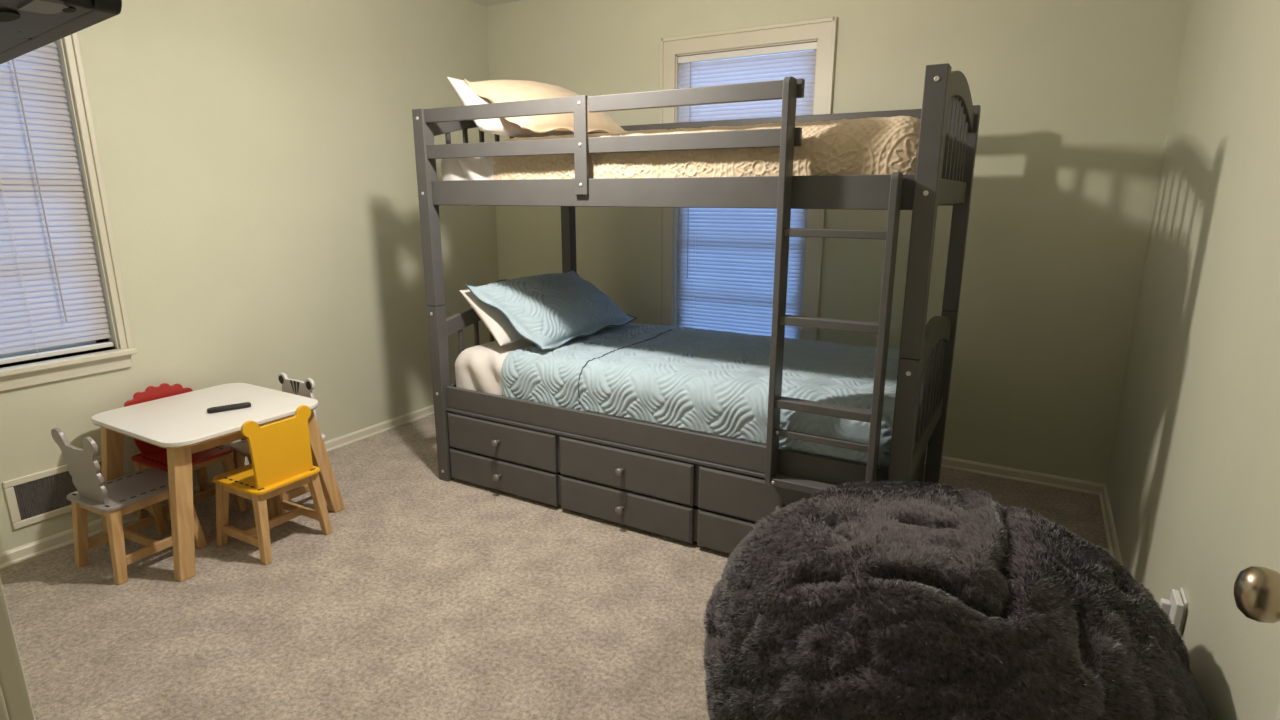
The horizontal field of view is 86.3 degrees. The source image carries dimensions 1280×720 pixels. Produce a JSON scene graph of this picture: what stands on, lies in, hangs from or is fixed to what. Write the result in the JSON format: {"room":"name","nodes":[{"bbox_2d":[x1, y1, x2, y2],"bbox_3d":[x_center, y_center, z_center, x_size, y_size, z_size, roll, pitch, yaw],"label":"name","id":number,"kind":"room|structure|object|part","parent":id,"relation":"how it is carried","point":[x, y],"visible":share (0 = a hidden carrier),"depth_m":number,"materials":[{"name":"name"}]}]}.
{"room":"bedroom","nodes":[
{"label":"bedroom","id":0,"kind":"room"},
{"bbox_2d":[0,0,498,552],"bbox_3d":[-2.103,-0.527,2.560,0.140,2.385,4.728,8,16,29],"label":"wall","id":1,"kind":"structure","parent":0,"point":[257,157],"depth_m":3.11,"materials":[{"name":"paint"}]},
{"bbox_2d":[3,455,100,529],"bbox_3d":[-2.150,0.482,2.566,0.010,0.184,0.352,8,16,29],"label":"air vent","id":2,"kind":"object","parent":1,"relation":"in","point":[30,496],"visible":0.55,"depth_m":2.49,"materials":[{"name":"metal"}]},
{"bbox_2d":[13,462,100,519],"bbox_3d":[-2.151,0.482,2.567,0.007,0.132,0.300,8,16,29],"label":"grille","id":3,"kind":"object","parent":2,"relation":"attached to","point":[44,493],"depth_m":2.50,"materials":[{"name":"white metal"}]},
{"bbox_2d":[0,32,136,391],"bbox_3d":[-2.255,-0.586,2.223,0.180,1.414,0.828,8,16,29],"label":"window","id":4,"kind":"structure","parent":1,"relation":"in","point":[30,373],"depth_m":2.52,"materials":[{"name":"paint"}]},
{"bbox_3d":[-2.281,-0.289,2.310,0.028,0.640,0.732,8,16,29],"label":"sash","id":5,"kind":"part","parent":4,"relation":"part of","materials":[{"name":"paint"}]},
{"bbox_2d":[0,41,113,364],"bbox_3d":[-2.237,-0.602,2.208,0.043,1.280,0.730,8,16,29],"label":"window blind","id":6,"kind":"object","parent":4,"relation":"attached to","point":[51,294],"visible":0.89,"depth_m":2.42,"materials":[{"name":"white plastic"}]},
{"bbox_3d":[-2.165,-0.615,2.312,0.002,1.233,0.002,8,16,29],"label":"ladder cord","id":7,"kind":"part","parent":6,"relation":"part of","materials":[{"name":"white fabric"}]},
{"bbox_3d":[-2.241,0.011,2.359,0.022,0.018,0.730,8,16,29],"label":"rail","id":8,"kind":"part","parent":6,"relation":"part of","materials":[{"name":"white plastic"}]},
{"bbox_3d":[-2.236,0.040,2.362,0.135,0.024,0.828,8,16,29],"label":"sill","id":9,"kind":"part","parent":4,"relation":"part of","materials":[{"name":"paint"}]},
{"bbox_3d":[-2.206,-0.616,2.187,0.022,1.338,0.824,8,16,29],"label":"casing","id":10,"kind":"part","parent":4,"relation":"part of","materials":[{"name":"paint"}]},
{"bbox_2d":[0,405,433,568],"bbox_3d":[-1.754,0.504,3.264,0.021,0.050,3.333,8,16,29],"label":"baseboard","id":11,"kind":"structure","parent":1,"relation":"attached to","point":[41,546],"depth_m":2.67,"materials":[{"name":"paint"}]},
{"bbox_2d":[467,0,520,6],"bbox_3d":[-0.553,-1.524,1.398,3.717,0.100,4.728,8,16,29],"label":"ceiling","id":12,"kind":"structure","parent":0,"point":[485,3],"depth_m":4.00,"materials":[{"name":"white paint"}]},
{"bbox_2d":[0,414,1108,719],"bbox_3d":[-0.554,0.901,1.985,3.717,0.120,4.728,8,16,29],"label":"floor","id":13,"kind":"structure","parent":0,"point":[427,597],"depth_m":2.17,"materials":[{"name":"carpet"}]},
{"bbox_2d":[51,428,206,584],"bbox_3d":[-1.815,0.463,2.435,0.276,0.519,0.301,7,15,26],"label":"chair","id":14,"kind":"object","parent":13,"relation":"on","point":[115,498],"visible":0.93,"depth_m":2.36,"materials":[{"name":"grey paint"}]},
{"bbox_3d":[-1.971,0.603,2.409,0.050,0.259,0.058,7,15,26],"label":"leg","id":15,"kind":"part","parent":14,"relation":"part of","materials":[{"name":"brown wood"}]},
{"bbox_3d":[-1.871,0.359,2.294,0.258,0.251,0.039,7,15,26],"label":"backrest","id":16,"kind":"part","parent":14,"relation":"part of","materials":[{"name":"grey paint"}]},
{"bbox_3d":[-1.866,0.504,2.340,0.216,0.034,0.016,7,15,26],"label":"seat rail","id":17,"kind":"part","parent":14,"relation":"part of","materials":[{"name":"brown wood"}]},
{"bbox_3d":[-1.768,0.627,2.310,0.050,0.259,0.058,7,15,26],"label":"leg","id":18,"kind":"part","parent":14,"relation":"part of","materials":[{"name":"brown wood"}]},
{"bbox_3d":[-1.817,0.458,2.431,0.262,0.013,0.285,7,15,26],"label":"seat","id":19,"kind":"part","parent":14,"relation":"part of","materials":[{"name":"grey paint"}]},
{"bbox_3d":[-1.721,0.493,2.386,0.016,0.034,0.220,7,15,26],"label":"seat rail","id":20,"kind":"part","parent":14,"relation":"part of","materials":[{"name":"brown wood"}]},
{"bbox_3d":[-1.863,0.553,2.618,0.050,0.259,0.063,7,15,26],"label":"leg","id":21,"kind":"part","parent":14,"relation":"part of","materials":[{"name":"brown wood"}]},
{"bbox_3d":[-1.661,0.577,2.519,0.050,0.259,0.063,7,15,26],"label":"leg","id":22,"kind":"part","parent":14,"relation":"part of","materials":[{"name":"brown wood"}]},
{"bbox_2d":[124,383,246,520],"bbox_3d":[-1.841,0.376,2.751,0.301,0.540,0.299,8,16,29],"label":"chair","id":23,"kind":"object","parent":13,"relation":"on","point":[151,456],"visible":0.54,"depth_m":2.75,"materials":[{"name":"red paint"}]},
{"bbox_3d":[-2.003,0.521,2.748,0.058,0.259,0.050,8,16,29],"label":"leg","id":24,"kind":"part","parent":23,"relation":"part of","materials":[{"name":"brown wood"}]},
{"bbox_3d":[-1.901,0.424,2.670,0.220,0.034,0.016,8,16,29],"label":"seat rail","id":25,"kind":"part","parent":23,"relation":"part of","materials":[{"name":"brown wood"}]},
{"bbox_3d":[-1.939,0.232,2.775,0.014,0.272,0.299,8,16,29],"label":"backrest","id":26,"kind":"part","parent":23,"relation":"part of","materials":[{"name":"red paint"}]},
{"bbox_3d":[-1.795,0.549,2.631,0.063,0.259,0.050,8,16,29],"label":"leg","id":27,"kind":"part","parent":23,"relation":"part of","materials":[{"name":"brown wood"}]},
{"bbox_3d":[-1.844,0.380,2.754,0.285,0.013,0.262,8,16,29],"label":"seat","id":28,"kind":"part","parent":23,"relation":"part of","materials":[{"name":"red paint"}]},
{"bbox_3d":[-1.890,0.475,2.939,0.058,0.259,0.050,8,16,29],"label":"leg","id":29,"kind":"part","parent":23,"relation":"part of","materials":[{"name":"brown wood"}]},
{"bbox_3d":[-1.751,0.415,2.707,0.016,0.034,0.216,8,16,29],"label":"seat rail","id":30,"kind":"part","parent":23,"relation":"part of","materials":[{"name":"brown wood"}]},
{"bbox_3d":[-1.682,0.503,2.822,0.063,0.259,0.050,8,16,29],"label":"leg","id":31,"kind":"part","parent":23,"relation":"part of","materials":[{"name":"brown wood"}]},
{"bbox_2d":[91,383,344,581],"bbox_3d":[-1.638,0.420,2.673,0.610,0.490,0.651,8,16,29],"label":"table","id":32,"kind":"object","parent":13,"relation":"on","point":[181,424],"visible":0.87,"depth_m":2.50,"materials":[{"name":"white laminate"}]},
{"bbox_3d":[-1.981,0.457,2.568,0.069,0.469,0.116,8,16,29],"label":"leg","id":33,"kind":"part","parent":32,"relation":"part of","materials":[{"name":"brown wood"}]},
{"bbox_3d":[-1.563,0.514,2.333,0.069,0.469,0.116,8,16,29],"label":"leg","id":34,"kind":"part","parent":32,"relation":"part of","materials":[{"name":"brown wood"}]},
{"bbox_2d":[207,402,250,412],"bbox_3d":[-1.558,0.180,2.590,0.145,0.016,0.036,-10,17,-35],"label":"remote control","id":35,"kind":"object","parent":32,"relation":"on","point":[245,404],"visible":1,"depth_m":2.58,"materials":[{"name":"black plastic"}]},
{"bbox_3d":[-1.303,0.407,2.774,0.057,0.469,0.152,13,19,42],"label":"leg","id":36,"kind":"part","parent":32,"relation":"part of","materials":[{"name":"brown wood"}]},
{"bbox_2d":[213,405,332,564],"bbox_3d":[-1.397,0.432,2.557,0.301,0.523,0.276,7,15,28],"label":"chair","id":37,"kind":"object","parent":13,"relation":"on","point":[280,451],"visible":1,"depth_m":2.49,"materials":[{"name":"yellow paint"}]},
{"bbox_3d":[-1.556,0.570,2.548,0.063,0.259,0.050,7,15,28],"label":"leg","id":38,"kind":"part","parent":37,"relation":"part of","materials":[{"name":"brown wood"}]},
{"bbox_3d":[-1.444,0.474,2.467,0.220,0.034,0.016,7,15,28],"label":"seat rail","id":39,"kind":"part","parent":37,"relation":"part of","materials":[{"name":"brown wood"}]},
{"bbox_3d":[-1.345,0.597,2.435,0.058,0.259,0.050,7,15,28],"label":"leg","id":40,"kind":"part","parent":37,"relation":"part of","materials":[{"name":"brown wood"}]},
{"bbox_3d":[-1.394,0.428,2.555,0.285,0.013,0.262,7,15,28],"label":"seat","id":41,"kind":"part","parent":37,"relation":"part of","materials":[{"name":"yellow paint"}]},
{"bbox_3d":[-1.300,0.314,2.474,0.019,0.255,0.262,7,15,28],"label":"backrest","id":42,"kind":"part","parent":37,"relation":"part of","materials":[{"name":"yellow paint"}]},
{"bbox_3d":[-1.446,0.523,2.740,0.063,0.259,0.050,7,15,28],"label":"leg","id":43,"kind":"part","parent":37,"relation":"part of","materials":[{"name":"brown wood"}]},
{"bbox_3d":[-1.297,0.464,2.508,0.016,0.034,0.216,7,15,28],"label":"seat rail","id":44,"kind":"part","parent":37,"relation":"part of","materials":[{"name":"brown wood"}]},
{"bbox_3d":[-1.236,0.551,2.627,0.058,0.259,0.050,7,15,28],"label":"leg","id":45,"kind":"part","parent":37,"relation":"part of","materials":[{"name":"brown wood"}]},
{"bbox_2d":[230,373,325,519],"bbox_3d":[-1.533,0.347,2.894,0.276,0.529,0.301,8,16,29],"label":"chair","id":46,"kind":"object","parent":13,"relation":"on","point":[293,386],"visible":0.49,"depth_m":2.87,"materials":[{"name":"white paint"}]},
{"bbox_3d":[-1.691,0.489,2.881,0.050,0.259,0.063,8,16,29],"label":"leg","id":47,"kind":"part","parent":46,"relation":"part of","materials":[{"name":"brown wood"}]},
{"bbox_3d":[-1.585,0.390,2.812,0.216,0.034,0.016,8,16,29],"label":"seat rail","id":48,"kind":"part","parent":46,"relation":"part of","materials":[{"name":"brown wood"}]},
{"bbox_3d":[-1.495,0.516,2.771,0.050,0.259,0.063,8,16,29],"label":"leg","id":49,"kind":"part","parent":46,"relation":"part of","materials":[{"name":"brown wood"}]},
{"bbox_3d":[-1.532,0.346,2.896,0.262,0.013,0.285,8,16,29],"label":"seat","id":50,"kind":"part","parent":46,"relation":"part of","materials":[{"name":"white paint"}]},
{"bbox_3d":[-1.477,0.194,2.958,0.238,0.261,0.014,8,16,29],"label":"backrest","id":51,"kind":"part","parent":46,"relation":"part of","materials":[{"name":"white paint"}]},
{"bbox_2d":[412,63,980,553],"bbox_3d":[0.194,-0.240,2.903,2.020,1.668,1.106,8,16,29],"label":"bunk bed","id":52,"kind":"object","parent":13,"relation":"on","point":[708,490],"visible":0.84,"depth_m":2.45,"materials":[{"name":"grey paint"}]},
{"bbox_3d":[-0.892,-0.237,2.986,0.058,1.622,0.058,8,16,29],"label":"post","id":53,"kind":"part","parent":52,"relation":"part of","materials":[{"name":"grey paint"}]},
{"bbox_3d":[-0.641,-1.090,3.224,0.030,0.132,0.939,8,16,29],"label":"headboard","id":54,"kind":"part","parent":52,"relation":"part of","materials":[{"name":"grey paint"}]},
{"bbox_3d":[-0.641,-0.263,3.424,0.030,0.134,0.939,8,16,29],"label":"headboard","id":55,"kind":"part","parent":52,"relation":"part of","materials":[{"name":"grey paint"}]},
{"bbox_2d":[441,157,495,180],"bbox_3d":[0.202,-0.785,2.793,1.884,0.206,0.952,8,16,29],"label":"mattress","id":56,"kind":"object","parent":52,"relation":"on","point":[476,168],"visible":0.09,"depth_m":2.77,"materials":[{"name":"white fabric"}]},
{"bbox_2d":[447,77,573,137],"bbox_3d":[-0.539,-1.112,3.073,0.228,0.231,0.703,9,16,33],"label":"pillow","id":57,"kind":"object","parent":56,"relation":"on","point":[499,126],"visible":0.25,"depth_m":2.83,"materials":[{"name":"white fabric"}]},
{"bbox_2d":[493,116,920,179],"bbox_3d":[0.342,-0.796,2.722,1.602,0.199,0.976,8,16,29],"label":"bedspread","id":58,"kind":"object","parent":56,"relation":"on","point":[871,145],"visible":0.43,"depth_m":2.17,"materials":[{"name":"beige fabric"}]},
{"bbox_2d":[464,79,628,133],"bbox_3d":[-0.394,-1.122,3.041,0.409,0.254,0.710,8,16,29],"label":"pillow sham","id":59,"kind":"object","parent":58,"relation":"on","point":[495,91],"visible":0.63,"depth_m":2.88,"materials":[{"name":"beige fabric"}]},
{"bbox_2d":[455,339,533,395],"bbox_3d":[0.202,0.075,3.002,1.884,0.219,0.952,8,16,29],"label":"mattress","id":60,"kind":"object","parent":52,"relation":"on","point":[477,368],"visible":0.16,"depth_m":3.01,"materials":[{"name":"white fabric"}]},
{"bbox_2d":[459,289,524,345],"bbox_3d":[-0.512,-0.248,3.259,0.273,0.230,0.699,8,16,29],"label":"pillow","id":61,"kind":"object","parent":60,"relation":"on","point":[499,326],"visible":0.23,"depth_m":3.00,"materials":[{"name":"white fabric"}]},
{"bbox_2d":[501,323,899,467],"bbox_3d":[0.338,0.057,2.933,1.606,0.227,1.000,8,16,29],"label":"quilt","id":62,"kind":"object","parent":60,"relation":"on","point":[712,382],"visible":0.83,"depth_m":2.61,"materials":[{"name":"blue fabric"}]},
{"bbox_2d":[465,270,636,350],"bbox_3d":[-0.389,-0.262,3.244,0.416,0.278,0.800,8,16,29],"label":"pillow sham","id":63,"kind":"object","parent":62,"relation":"on","point":[550,310],"visible":1,"depth_m":3.05,"materials":[{"name":"blue fabric"}]},
{"bbox_3d":[-0.617,0.355,2.925,0.033,0.033,0.035,8,16,29],"label":"knob","id":64,"kind":"part","parent":52,"relation":"part of","materials":[{"name":"grey metal"}]},
{"bbox_3d":[-0.618,0.509,2.960,0.033,0.033,0.035,8,16,29],"label":"knob","id":65,"kind":"part","parent":52,"relation":"part of","materials":[{"name":"grey metal"}]},
{"bbox_3d":[-0.542,-0.949,2.599,0.756,0.053,0.022,8,16,29],"label":"guard rail","id":66,"kind":"part","parent":52,"relation":"part of","materials":[{"name":"grey paint"}]},
{"bbox_3d":[-0.542,-0.813,2.632,0.756,0.054,0.022,8,16,29],"label":"guard rail","id":67,"kind":"part","parent":52,"relation":"part of","materials":[{"name":"grey paint"}]},
{"bbox_3d":[-0.604,0.350,2.946,0.601,0.163,0.020,8,16,29],"label":"drawer","id":68,"kind":"part","parent":52,"relation":"part of","materials":[{"name":"grey paint"}]},
{"bbox_3d":[-0.605,0.507,2.982,0.601,0.142,0.020,8,16,29],"label":"trundle panel","id":69,"kind":"part","parent":52,"relation":"part of","materials":[{"name":"grey paint"}]},
{"bbox_3d":[-0.394,-0.440,3.826,0.058,1.622,0.058,8,16,29],"label":"post","id":70,"kind":"part","parent":52,"relation":"part of","materials":[{"name":"grey paint"}]},
{"bbox_3d":[-0.211,-0.765,2.441,0.053,0.339,0.013,8,16,29],"label":"guard plate","id":71,"kind":"part","parent":52,"relation":"part of","materials":[{"name":"grey paint"}]},
{"bbox_3d":[-0.078,0.583,2.657,0.033,0.033,0.035,8,16,29],"label":"knob","id":72,"kind":"part","parent":52,"relation":"part of","materials":[{"name":"grey metal"}]},
{"bbox_3d":[-0.077,0.428,2.622,0.033,0.033,0.035,8,16,29],"label":"knob","id":73,"kind":"part","parent":52,"relation":"part of","materials":[{"name":"grey metal"}]},
{"bbox_3d":[-0.066,0.580,2.679,0.602,0.142,0.020,8,16,29],"label":"trundle panel","id":74,"kind":"part","parent":52,"relation":"part of","materials":[{"name":"grey paint"}]},
{"bbox_3d":[-0.064,0.424,2.643,0.602,0.163,0.020,8,16,29],"label":"drawer","id":75,"kind":"part","parent":52,"relation":"part of","materials":[{"name":"grey paint"}]},
{"bbox_3d":[-0.040,0.277,2.612,1.903,0.096,0.024,8,16,29],"label":"rail","id":76,"kind":"part","parent":52,"relation":"part of","materials":[{"name":"grey paint"}]},
{"bbox_3d":[-0.040,-0.589,2.403,1.903,0.099,0.024,8,16,29],"label":"rail","id":77,"kind":"part","parent":52,"relation":"part of","materials":[{"name":"grey paint"}]},
{"bbox_3d":[0.155,-0.722,2.255,0.770,0.054,0.022,8,16,29],"label":"guard rail","id":78,"kind":"part","parent":52,"relation":"part of","materials":[{"name":"grey paint"}]},
{"bbox_3d":[0.155,-0.856,2.223,0.770,0.053,0.022,8,16,29],"label":"guard rail","id":79,"kind":"part","parent":52,"relation":"part of","materials":[{"name":"grey paint"}]},
{"bbox_3d":[0.489,0.656,2.368,0.634,0.142,0.020,8,16,29],"label":"trundle panel","id":80,"kind":"part","parent":52,"relation":"part of","materials":[{"name":"grey paint"}]},
{"bbox_3d":[0.453,-1.079,3.161,1.903,0.066,0.020,8,16,29],"label":"guard rail","id":81,"kind":"part","parent":52,"relation":"part of","materials":[{"name":"grey paint"}]},
{"bbox_3d":[0.490,0.499,2.332,0.634,0.163,0.020,8,16,29],"label":"drawer","id":82,"kind":"part","parent":52,"relation":"part of","materials":[{"name":"grey paint"}]},
{"bbox_3d":[0.477,0.504,2.311,0.033,0.033,0.035,8,16,29],"label":"knob","id":83,"kind":"part","parent":52,"relation":"part of","materials":[{"name":"grey metal"}]},
{"bbox_3d":[0.806,-0.006,2.033,0.058,1.622,0.058,8,16,29],"label":"post","id":84,"kind":"part","parent":52,"relation":"part of","materials":[{"name":"grey paint"}]},
{"bbox_3d":[1.054,0.292,2.550,0.030,0.080,0.939,8,16,29],"label":"cross rail","id":85,"kind":"part","parent":52,"relation":"part of","materials":[{"name":"grey paint"}]},
{"bbox_3d":[1.054,-0.063,2.465,0.030,0.169,0.939,8,16,29],"label":"footboard","id":86,"kind":"part","parent":52,"relation":"part of","materials":[{"name":"grey paint"}]},
{"bbox_3d":[1.305,-0.209,2.873,0.058,1.622,0.058,8,16,29],"label":"post","id":87,"kind":"part","parent":52,"relation":"part of","materials":[{"name":"grey paint"}]},
{"bbox_3d":[1.054,-0.575,2.341,0.030,0.080,0.939,8,16,29],"label":"cross rail","id":88,"kind":"part","parent":52,"relation":"part of","materials":[{"name":"grey paint"}]},
{"bbox_3d":[1.054,-0.870,2.269,0.030,0.145,0.939,8,16,29],"label":"footboard","id":89,"kind":"part","parent":52,"relation":"part of","materials":[{"name":"grey paint"}]},
{"bbox_2d":[702,480,1213,719],"bbox_3d":[0.611,0.625,1.469,0.966,0.650,0.969,8,16,29],"label":"bean bag","id":90,"kind":"object","parent":13,"relation":"on","point":[880,600],"visible":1,"depth_m":1.21,"materials":[{"name":"grey fur"}]},
{"bbox_2d":[486,0,1189,483],"bbox_3d":[0.593,-0.783,3.621,3.437,2.385,0.140,8,16,29],"label":"wall","id":91,"kind":"structure","parent":0,"point":[1075,97],"depth_m":3.03,"materials":[{"name":"paint"}]},
{"bbox_2d":[658,16,837,339],"bbox_3d":[0.537,-0.812,3.618,0.980,1.719,0.180,8,16,29],"label":"window","id":92,"kind":"structure","parent":91,"relation":"in","point":[823,31],"depth_m":3.45,"materials":[{"name":"paint"}]},
{"bbox_2d":[676,42,816,339],"bbox_3d":[0.526,-0.804,3.602,0.738,1.540,0.043,8,16,29],"label":"window blind","id":93,"kind":"object","parent":92,"relation":"attached to","point":[726,257],"visible":0.44,"depth_m":3.62,"materials":[{"name":"white plastic"}]},
{"bbox_3d":[0.305,-0.821,3.717,0.002,1.493,0.002,8,16,29],"label":"ladder cord","id":94,"kind":"part","parent":93,"relation":"part of","materials":[{"name":"white plastic"}]},
{"bbox_2d":[925,453,1105,494],"bbox_3d":[0.552,0.369,3.828,3.437,0.050,0.021,8,16,29],"label":"baseboard","id":95,"kind":"structure","parent":91,"relation":"attached to","point":[1055,481],"depth_m":3.15,"materials":[{"name":"paint"}]},
{"bbox_2d":[1106,0,1279,719],"bbox_3d":[0.995,-0.105,0.822,0.140,2.385,4.728,8,16,29],"label":"wall","id":96,"kind":"structure","parent":0,"point":[1193,482],"depth_m":1.61,"materials":[{"name":"paint"}]},
{"bbox_2d":[1099,485,1122,563],"bbox_3d":[1.204,0.907,1.605,0.021,0.050,3.333,8,16,29],"label":"baseboard","id":97,"kind":"structure","parent":96,"relation":"attached to","point":[1112,540],"depth_m":2.66,"materials":[{"name":"paint"}]},
{"bbox_2d":[1177,587,1187,634],"bbox_3d":[1.226,0.585,1.553,0.008,0.116,0.072,8,16,29],"label":"wall outlet","id":98,"kind":"object","parent":96,"relation":"attached to","point":[1182,593],"visible":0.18,"depth_m":1.52,"materials":[{"name":"white plastic"}]},
{"bbox_2d":[1159,589,1183,627],"bbox_3d":[1.202,0.561,1.546,0.032,0.060,0.072,8,16,29],"label":"plug adapter","id":99,"kind":"object","parent":98,"relation":"attached to","point":[1174,608],"visible":0.77,"depth_m":1.53,"materials":[{"name":"white plastic"}]},
{"bbox_3d":[1.206,0.568,1.570,0.018,0.034,0.024,8,16,29],"label":"cord","id":100,"kind":"part","parent":99,"relation":"part of","materials":[{"name":"white plastic"}]},
{"bbox_3d":[-1.138,-0.078,0.707,3.437,2.385,0.120,8,16,29],"label":"wall","id":101,"kind":"structure","parent":0,"visible":0},
{"bbox_2d":[0,685,8,719],"bbox_3d":[-0.043,0.239,0.132,0.783,2.040,0.120,8,16,29],"label":"trim","id":102,"kind":"structure","parent":101,"relation":"attached to","point":[3,710],"depth_m":0.37,"materials":[{"name":"paint"}]},
{"bbox_2d":[0,578,34,719],"bbox_3d":[-0.014,0.193,0.182,0.905,2.106,0.012,8,16,29],"label":"trim","id":103,"kind":"structure","parent":101,"relation":"attached to","point":[13,684],"depth_m":0.38,"materials":[{"name":"paint"}]},
{"bbox_2d":[0,0,121,63],"bbox_3d":[-0.867,-0.606,0.715,0.920,0.540,0.195,10,17,35],"label":"television","id":104,"kind":"object","parent":101,"relation":"attached to","point":[26,26],"visible":1,"depth_m":0.61,"materials":[{"name":"black plastic"}]},
{"bbox_3d":[-0.495,-0.296,0.569,0.052,0.006,0.026,10,17,35],"label":"plate","id":105,"kind":"part","parent":104,"relation":"part of","materials":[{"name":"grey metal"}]},
{"bbox_2d":[1234,566,1279,719],"bbox_3d":[0.493,0.196,0.328,0.168,2.008,0.774,8,16,29],"label":"door","id":106,"kind":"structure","parent":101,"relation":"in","point":[1256,589],"depth_m":0.65,"materials":[{"name":"paint"}]},
{"bbox_3d":[0.612,0.228,0.651,0.070,0.066,0.066,8,16,29],"label":"knob","id":107,"kind":"part","parent":106,"relation":"part of","materials":[{"name":"silver metal"}]}
]}

